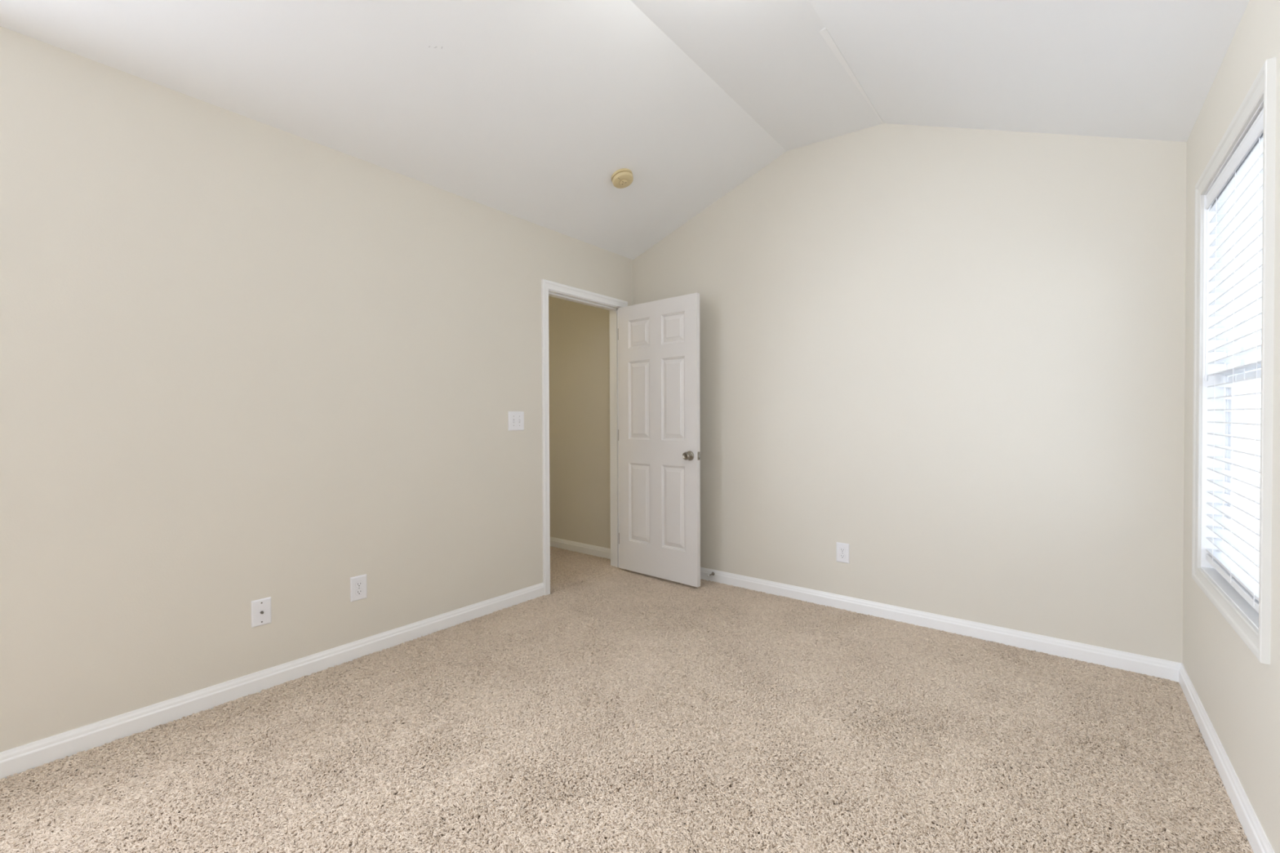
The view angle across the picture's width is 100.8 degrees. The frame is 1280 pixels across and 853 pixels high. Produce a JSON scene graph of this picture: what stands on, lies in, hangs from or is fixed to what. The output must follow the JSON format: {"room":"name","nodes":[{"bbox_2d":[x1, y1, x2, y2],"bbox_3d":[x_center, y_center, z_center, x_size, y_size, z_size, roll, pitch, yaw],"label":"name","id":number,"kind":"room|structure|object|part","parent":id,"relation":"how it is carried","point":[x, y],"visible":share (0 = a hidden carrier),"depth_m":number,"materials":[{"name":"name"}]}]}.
{"room":"empty bedroom","nodes":[
{"label":"empty bedroom","id":0,"kind":"room"},
{"bbox_2d":[0,26,633,752],"bbox_3d":[-1.772,-0.080,2.272,0.122,2.494,5.350,0,1,39],"label":"wall","id":1,"kind":"structure","parent":0,"point":[243,360],"depth_m":2.22,"materials":[{"name":"beige paint"}]},
{"bbox_2d":[251,596,271,627],"bbox_3d":[-1.653,0.814,2.315,0.018,0.116,0.074,0,1,39],"label":"cable plate","id":2,"kind":"object","parent":1,"relation":"attached to","point":[260,608],"visible":1,"depth_m":2.31,"materials":[{"name":"white plastic"}]},
{"bbox_2d":[0,582,544,778],"bbox_3d":[-2.018,1.124,1.864,0.013,0.095,4.379,0,1,39],"label":"baseboard","id":3,"kind":"structure","parent":1,"relation":"attached to","point":[21,758],"depth_m":2.21,"materials":[{"name":"white paint"}]},
{"bbox_2d":[350,573,367,602],"bbox_3d":[-1.401,0.805,2.638,0.008,0.121,0.078,0,1,39],"label":"outlet","id":4,"kind":"object","parent":1,"relation":"attached to","point":[357,584],"visible":1,"depth_m":2.63,"materials":[{"name":"white plastic"}]},
{"bbox_2d":[355,581,362,587],"bbox_3d":[-1.399,0.786,2.636,0.003,0.028,0.034,0,1,39],"label":"receptacle","id":5,"kind":"object","parent":4,"relation":"attached to","point":[357,584],"depth_m":2.63,"materials":[{"name":"white plastic"}]},
{"bbox_2d":[355,588,363,595],"bbox_3d":[-1.399,0.825,2.637,0.001,0.030,0.036,0,1,39],"label":"receptacle","id":6,"kind":"object","parent":4,"relation":"attached to","point":[358,592],"depth_m":2.64,"materials":[{"name":"white plastic"}]},
{"bbox_2d":[507,411,524,431],"bbox_3d":[-0.789,-0.035,3.390,0.016,0.122,0.123,0,1,39],"label":"light switch","id":7,"kind":"object","parent":1,"relation":"attached to","point":[516,419],"visible":1,"depth_m":3.39,"materials":[{"name":"white plastic"}]},
{"bbox_2d":[541,279,627,595],"bbox_3d":[-0.376,0.075,3.906,0.018,2.137,0.884,0,1,39],"label":"trim","id":8,"kind":"structure","parent":1,"relation":"attached to","point":[546,285],"depth_m":3.58,"materials":[{"name":"white paint"}]},
{"bbox_2d":[548,289,622,568],"bbox_3d":[-0.430,0.097,3.950,0.122,2.093,0.797,0,1,39],"label":"trim","id":9,"kind":"structure","parent":1,"relation":"attached to","point":[611,382],"depth_m":4.26,"materials":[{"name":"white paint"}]},
{"bbox_2d":[609,447,610,485],"bbox_3d":[-0.485,0.074,3.993,0.018,2.137,0.884,0,1,39],"label":"trim","id":10,"kind":"structure","parent":1,"relation":"attached to","point":[610,447],"depth_m":4.30,"materials":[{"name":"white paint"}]},
{"bbox_2d":[617,292,700,586],"bbox_3d":[0.125,0.094,3.907,0.770,2.032,0.158,0,1,41],"label":"door","id":11,"kind":"structure","parent":1,"relation":"in","point":[659,430],"depth_m":3.86,"materials":[{"name":"white paint"}]},
{"bbox_3d":[0.002,-0.704,4.003,0.181,0.181,0.033,0,1,41],"label":"panel","id":12,"kind":"part","parent":11,"relation":"part of","materials":[{"name":"white paint"}]},
{"bbox_3d":[0.004,-0.200,4.008,0.181,0.561,0.033,0,1,41],"label":"panel","id":13,"kind":"part","parent":11,"relation":"part of","materials":[{"name":"white paint"}]},
{"bbox_3d":[0.007,0.579,4.017,0.181,0.567,0.033,0,1,41],"label":"panel","id":14,"kind":"part","parent":11,"relation":"part of","materials":[{"name":"white paint"}]},
{"bbox_3d":[0.245,-0.702,3.790,0.179,0.181,0.033,0,1,41],"label":"panel","id":15,"kind":"part","parent":11,"relation":"part of","materials":[{"name":"white paint"}]},
{"bbox_3d":[0.247,-0.198,3.796,0.179,0.561,0.033,0,1,41],"label":"panel","id":16,"kind":"part","parent":11,"relation":"part of","materials":[{"name":"white paint"}]},
{"bbox_3d":[0.250,0.581,3.804,0.179,0.567,0.033,0,1,41],"label":"panel","id":17,"kind":"part","parent":11,"relation":"part of","materials":[{"name":"white paint"}]},
{"bbox_3d":[0.329,0.204,3.666,0.066,0.066,0.060,0,1,41],"label":"knob","id":18,"kind":"part","parent":11,"relation":"part of","materials":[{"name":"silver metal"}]},
{"bbox_2d":[0,0,1249,259],"bbox_3d":[-0.489,-1.582,1.224,3.423,0.698,5.630,0,1,39],"label":"ceiling","id":19,"kind":"structure","parent":0,"point":[528,110],"depth_m":2.34,"materials":[{"name":"white paint"}]},
{"bbox_2d":[611,168,633,188],"bbox_3d":[-0.110,-1.535,3.280,0.136,0.081,0.136,0,1,24],"label":"smoke detector","id":20,"kind":"object","parent":19,"relation":"attached to","point":[622,178],"visible":1,"depth_m":3.25,"materials":[{"name":"plastic"}]},
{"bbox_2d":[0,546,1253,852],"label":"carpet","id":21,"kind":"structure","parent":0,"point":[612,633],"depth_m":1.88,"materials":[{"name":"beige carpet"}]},
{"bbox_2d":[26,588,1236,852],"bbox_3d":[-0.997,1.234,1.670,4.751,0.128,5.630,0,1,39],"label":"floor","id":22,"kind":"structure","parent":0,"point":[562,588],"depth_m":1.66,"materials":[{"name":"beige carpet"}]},
{"bbox_2d":[548,123,1186,663],"bbox_3d":[0.713,-0.336,3.796,4.751,2.954,0.140,0,1,39],"label":"wall","id":23,"kind":"structure","parent":0,"point":[952,357],"depth_m":2.94,"materials":[{"name":"beige paint"}]},
{"bbox_2d":[550,537,610,559],"bbox_3d":[-0.615,1.087,4.790,1.208,0.095,0.013,0,1,39],"label":"baseboard","id":24,"kind":"structure","parent":23,"relation":"attached to","point":[597,551],"depth_m":4.71,"materials":[{"name":"white paint"}]},
{"bbox_2d":[835,542,848,563],"bbox_3d":[1.256,0.784,3.282,0.078,0.121,0.008,0,1,39],"label":"outlet","id":25,"kind":"object","parent":23,"relation":"attached to","point":[842,548],"visible":1,"depth_m":3.28,"materials":[{"name":"white plastic"}]},
{"bbox_2d":[839,553,845,558],"bbox_3d":[1.255,0.803,3.280,0.036,0.030,0.003,0,1,39],"label":"receptacle","id":26,"kind":"object","parent":25,"relation":"attached to","point":[841,555],"depth_m":3.28,"materials":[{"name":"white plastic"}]},
{"bbox_2d":[839,546,845,552],"bbox_3d":[1.255,0.764,3.280,0.036,0.030,0.003,0,1,39],"label":"receptacle","id":27,"kind":"object","parent":25,"relation":"attached to","point":[842,549],"depth_m":3.28,"materials":[{"name":"white plastic"}]},
{"bbox_2d":[700,567,1182,682],"bbox_3d":[1.181,1.097,3.343,3.161,0.095,0.013,0,1,39],"label":"baseboard","id":28,"kind":"structure","parent":23,"relation":"attached to","point":[1126,661],"depth_m":2.85,"materials":[{"name":"white paint"}]},
{"bbox_2d":[1182,0,1279,852],"bbox_3d":[0.798,-0.023,0.216,0.140,2.406,5.350,0,1,39],"label":"wall","id":29,"kind":"structure","parent":0,"point":[1239,694],"depth_m":1.63,"materials":[{"name":"beige paint"}]},
{"bbox_2d":[1178,663,1274,852],"bbox_3d":[0.742,1.132,0.276,0.013,0.095,5.350,0,1,39],"label":"baseboard","id":30,"kind":"structure","parent":29,"relation":"attached to","point":[1257,838],"depth_m":1.68,"materials":[{"name":"white paint"}]},
{"bbox_2d":[1191,56,1276,664],"bbox_3d":[1.966,-0.168,1.681,0.168,1.554,0.942,0,1,39],"label":"window","id":31,"kind":"structure","parent":29,"relation":"in","point":[1253,628],"depth_m":1.92,"materials":[{"name":"white paint"}]},
{"bbox_2d":[1204,107,1263,613],"bbox_3d":[1.941,-0.180,1.706,0.067,1.401,0.806,0,1,39],"label":"window blind","id":32,"kind":"object","parent":31,"relation":"attached to","point":[1237,193],"visible":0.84,"depth_m":1.72,"materials":[{"name":"white plastic"}]},
{"bbox_3d":[2.119,-0.169,1.919,0.002,1.350,0.004,0,1,39],"label":"lift cord","id":33,"kind":"part","parent":32,"relation":"part of","materials":[{"name":"white fabric"}]},
{"label":"ladder cord","id":34,"kind":"part","parent":32,"relation":"part of","materials":[{"name":"white fabric"}]},
{"bbox_3d":[1.952,0.509,1.714,0.051,0.024,0.794,0,1,39],"label":"rail","id":35,"kind":"part","parent":32,"relation":"part of","materials":[{"name":"white plastic"}]},
{"bbox_3d":[1.950,-0.164,1.708,0.002,1.350,0.004,0,1,39],"label":"lift cord","id":36,"kind":"part","parent":32,"relation":"part of","materials":[{"name":"white fabric"}]},
{"label":"ladder cord","id":37,"kind":"part","parent":32,"relation":"part of","materials":[{"name":"white fabric"}]},
{"bbox_3d":[1.778,-0.159,1.492,0.054,1.350,0.004,0,1,39],"label":"ladder cord","id":38,"kind":"part","parent":32,"relation":"part of","materials":[{"name":"white fabric"}]},
{"bbox_3d":[1.997,-0.168,1.656,0.088,1.468,0.856,0,1,39],"label":"frame","id":39,"kind":"part","parent":31,"relation":"part of","materials":[{"name":"white plastic"}]},
{"bbox_3d":[1.978,0.174,1.676,0.028,0.715,0.794,0,1,39],"label":"sash","id":40,"kind":"part","parent":31,"relation":"part of","materials":[{"name":"white plastic"}]},
{"bbox_3d":[2.001,-0.506,1.648,0.028,0.727,0.794,0,1,39],"label":"sash","id":41,"kind":"part","parent":31,"relation":"part of","materials":[{"name":"white plastic"}]}
]}

